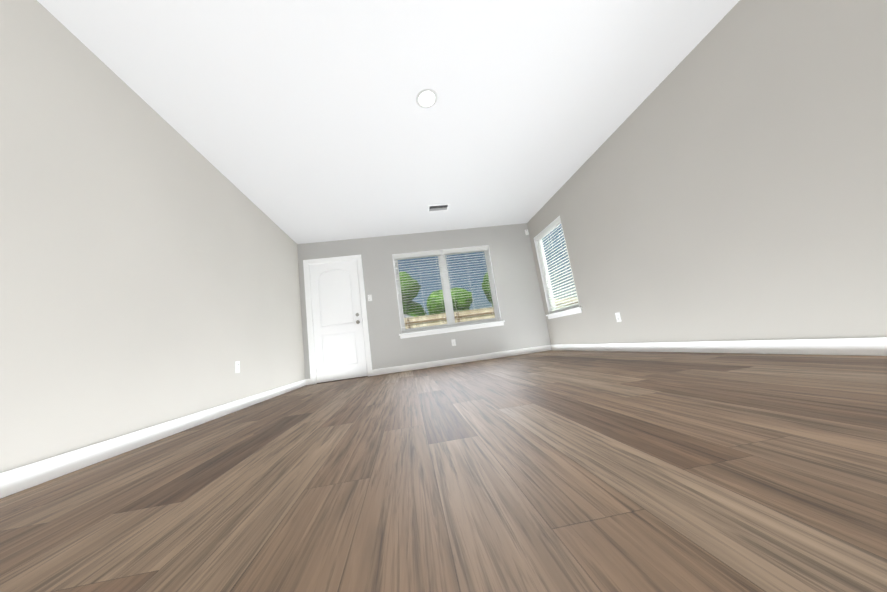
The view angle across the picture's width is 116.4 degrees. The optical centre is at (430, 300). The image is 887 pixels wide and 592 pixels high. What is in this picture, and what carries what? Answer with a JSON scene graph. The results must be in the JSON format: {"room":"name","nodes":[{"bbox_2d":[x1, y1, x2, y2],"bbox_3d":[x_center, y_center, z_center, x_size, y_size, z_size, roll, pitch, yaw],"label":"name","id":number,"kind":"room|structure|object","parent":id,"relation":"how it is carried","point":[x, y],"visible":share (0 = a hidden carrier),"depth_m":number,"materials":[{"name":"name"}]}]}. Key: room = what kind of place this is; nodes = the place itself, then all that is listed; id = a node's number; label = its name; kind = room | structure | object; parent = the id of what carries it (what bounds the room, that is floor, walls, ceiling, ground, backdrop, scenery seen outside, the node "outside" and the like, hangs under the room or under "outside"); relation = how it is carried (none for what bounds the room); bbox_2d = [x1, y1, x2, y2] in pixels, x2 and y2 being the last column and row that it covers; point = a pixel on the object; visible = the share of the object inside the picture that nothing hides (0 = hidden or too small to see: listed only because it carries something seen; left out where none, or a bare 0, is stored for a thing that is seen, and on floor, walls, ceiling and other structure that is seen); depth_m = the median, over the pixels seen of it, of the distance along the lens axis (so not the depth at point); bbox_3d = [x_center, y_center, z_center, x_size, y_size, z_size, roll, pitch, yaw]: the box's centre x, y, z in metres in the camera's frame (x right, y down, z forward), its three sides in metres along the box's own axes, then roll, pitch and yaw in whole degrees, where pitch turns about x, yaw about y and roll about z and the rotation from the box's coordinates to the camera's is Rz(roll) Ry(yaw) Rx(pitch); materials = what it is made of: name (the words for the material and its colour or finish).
{"room":"empty living room","nodes":[
{"label":"empty living room","id":0,"kind":"room"},
{"bbox_2d":[0,0,304,472],"bbox_3d":[-1.901,-0.551,0.297,0.120,2.440,8.920,-7,-9,-6],"label":"wall","id":1,"kind":"structure","parent":0,"point":[149,270],"depth_m":1.68,"materials":[{"name":"paint"}]},
{"bbox_2d":[0,379,305,498],"bbox_3d":[-1.686,0.597,0.180,0.014,0.100,8.800,-7,-9,-6],"label":"baseboard","id":2,"kind":"structure","parent":1,"relation":"attached to","point":[16,480],"depth_m":1.54,"materials":[{"name":"white wood"}]},
{"bbox_2d":[235,361,239,372],"bbox_3d":[-1.951,0.667,2.772,0.008,0.114,0.070,-7,-9,-6],"label":"electrical outlet","id":3,"kind":"object","parent":1,"relation":"attached to","point":[237,366],"visible":1,"depth_m":2.77,"materials":[{"name":"white plastic"}]},
{"bbox_2d":[37,0,739,243],"bbox_3d":[0.100,-2.040,0.780,4.520,0.100,9.040,-7,-9,-6],"label":"ceiling","id":4,"kind":"structure","parent":0,"point":[303,121],"depth_m":2.23,"materials":[{"name":"white paint"}]},
{"bbox_2d":[416,89,437,107],"bbox_3d":[-0.036,-1.719,2.343,0.188,0.007,0.188,-7,-9,-6],"label":"recessed light","id":5,"kind":"object","parent":4,"relation":"in","point":[426,98],"visible":1,"depth_m":2.33,"materials":[{"name":"white plastic"}]},
{"bbox_2d":[427,203,449,211],"bbox_3d":[0.114,-1.435,4.241,0.330,0.010,0.200,-7,-9,-6],"label":"ceiling vent","id":6,"kind":"object","parent":4,"relation":"in","point":[438,207],"visible":1,"depth_m":4.24,"materials":[{"name":"white metal"}]},
{"bbox_2d":[297,223,550,378],"bbox_3d":[-0.102,-0.050,4.964,4.520,2.440,0.120,-7,-9,-6],"label":"wall","id":7,"kind":"structure","parent":0,"point":[521,307],"depth_m":4.93,"materials":[{"name":"paint"}]},
{"bbox_2d":[303,254,372,384],"bbox_3d":[-1.614,0.281,4.768,1.003,2.129,0.144,-7,-9,-6],"label":"door frame","id":8,"kind":"structure","parent":7,"relation":"attached to","point":[310,328],"depth_m":4.72,"materials":[{"name":"white wood"}]},
{"bbox_2d":[309,260,367,382],"bbox_3d":[-1.608,0.309,4.716,0.827,2.040,0.115,-7,-9,-6],"label":"door","id":9,"kind":"structure","parent":7,"relation":"in","point":[340,353],"depth_m":4.72,"materials":[{"name":"white wood"}]},
{"bbox_2d":[317,376,367,383],"bbox_3d":[-1.476,1.321,4.622,0.829,0.012,0.145,-7,-9,-6],"label":"door threshold sill","id":10,"kind":"structure","parent":7,"relation":"attached to","point":[343,379],"depth_m":4.55,"materials":[{"name":"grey metal"}]},
{"bbox_2d":[306,345,551,384],"bbox_3d":[0.058,1.084,4.716,4.252,0.100,0.014,-7,-9,-6],"label":"baseboard","id":11,"kind":"structure","parent":7,"relation":"attached to","point":[395,369],"depth_m":4.75,"materials":[{"name":"white wood"}]},
{"bbox_2d":[392,245,501,333],"bbox_3d":[0.279,-0.231,5.033,1.810,1.445,0.132,-7,-9,-6],"label":"window","id":12,"kind":"structure","parent":7,"relation":"in","point":[449,311],"depth_m":5.02,"materials":[{"name":"white plastic"}]},
{"bbox_2d":[393,246,499,332],"bbox_3d":[0.283,-0.236,4.995,1.770,1.419,0.059,-7,-9,-6],"label":"window blind","id":13,"kind":"object","parent":12,"relation":"attached to","point":[447,252],"visible":1,"depth_m":5.02,"materials":[{"name":"white plastic"}]},
{"bbox_2d":[399,320,504,338],"bbox_3d":[0.385,0.509,4.860,1.900,0.085,0.102,-7,-9,-6],"label":"sill","id":14,"kind":"structure","parent":7,"relation":"attached to","point":[450,329],"depth_m":4.82,"materials":[{"name":"white wood"}]},
{"bbox_2d":[0,350,886,591],"bbox_3d":[0.431,0.427,0.388,4.520,0.060,9.040,-7,-9,-6],"label":"floor","id":15,"kind":"structure","parent":0,"point":[580,471],"depth_m":0.73,"materials":[{"name":"brown wood"}]},
{"bbox_2d":[527,0,886,344],"bbox_3d":[2.445,-1.063,0.750,0.120,2.440,8.920,-7,-9,-6],"label":"wall","id":16,"kind":"structure","parent":0,"point":[727,181],"depth_m":1.97,"materials":[{"name":"paint"}]},
{"bbox_2d":[534,215,579,313],"bbox_3d":[2.112,-0.549,4.584,0.132,1.445,0.900,-7,-9,-6],"label":"window","id":17,"kind":"structure","parent":16,"relation":"in","point":[540,267],"depth_m":4.95,"materials":[{"name":"white plastic"}]},
{"bbox_2d":[534,217,578,312],"bbox_3d":[2.074,-0.543,4.580,0.059,1.419,0.860,-7,-9,-6],"label":"window blind","id":18,"kind":"object","parent":17,"relation":"attached to","point":[548,228],"visible":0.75,"depth_m":4.52,"materials":[{"name":"white plastic"}]},
{"bbox_2d":[546,307,581,318],"bbox_3d":[2.158,0.206,4.459,0.102,0.085,0.990,-7,-9,-6],"label":"sill","id":19,"kind":"structure","parent":16,"relation":"attached to","point":[565,312],"depth_m":4.36,"materials":[{"name":"white wood"}]},
{"bbox_2d":[615,312,621,321],"bbox_3d":[2.261,0.198,3.319,0.008,0.114,0.070,-7,-9,-6],"label":"electrical outlet","id":20,"kind":"object","parent":16,"relation":"attached to","point":[618,316],"visible":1,"depth_m":3.31,"materials":[{"name":"white plastic"}]},
{"bbox_2d":[551,337,886,355],"bbox_3d":[2.528,0.100,0.620,0.014,0.100,8.800,-7,-9,-6],"label":"baseboard","id":21,"kind":"structure","parent":16,"relation":"attached to","point":[874,346],"depth_m":2.00,"materials":[{"name":"white wood"}]},
{"label":"outside","id":22,"kind":"structure","parent":0,"visible":0},
{"bbox_3d":[-2.575,6.982,37.494,120.000,0.100,102.000,-7,-9,-6],"label":"ground","id":23,"kind":"structure","parent":22,"visible":0},
{"bbox_2d":[399,272,426,316],"bbox_3d":[-9.868,3.124,62.327,17.941,17.114,16.885,-7,-9,-6],"label":"tree","id":24,"kind":"object","parent":23,"relation":"on","point":[418,309],"depth_m":58.51,"materials":[{"name":"green plant"}]},
{"bbox_2d":[426,287,472,322],"bbox_3d":[1.493,1.301,21.279,3.581,4.898,4.488,-7,-9,-6],"label":"tree","id":25,"kind":"object","parent":23,"relation":"on","point":[458,303],"depth_m":19.97,"materials":[{"name":"green plant"}]},
{"bbox_2d":[482,272,492,306],"bbox_3d":[18.520,-0.359,61.655,13.086,16.244,17.114,-7,-9,-6],"label":"tree","id":26,"kind":"object","parent":23,"relation":"on","point":[486,286],"depth_m":60.96,"materials":[{"name":"green plant"}]},
{"bbox_2d":[404,297,577,328],"bbox_3d":[-3.663,1.963,11.341,24.550,1.865,0.207,-7,-9,-6],"label":"fence","id":27,"kind":"object","parent":23,"relation":"on","point":[456,315],"depth_m":11.96,"materials":[{"name":"brown wood"}]}
]}

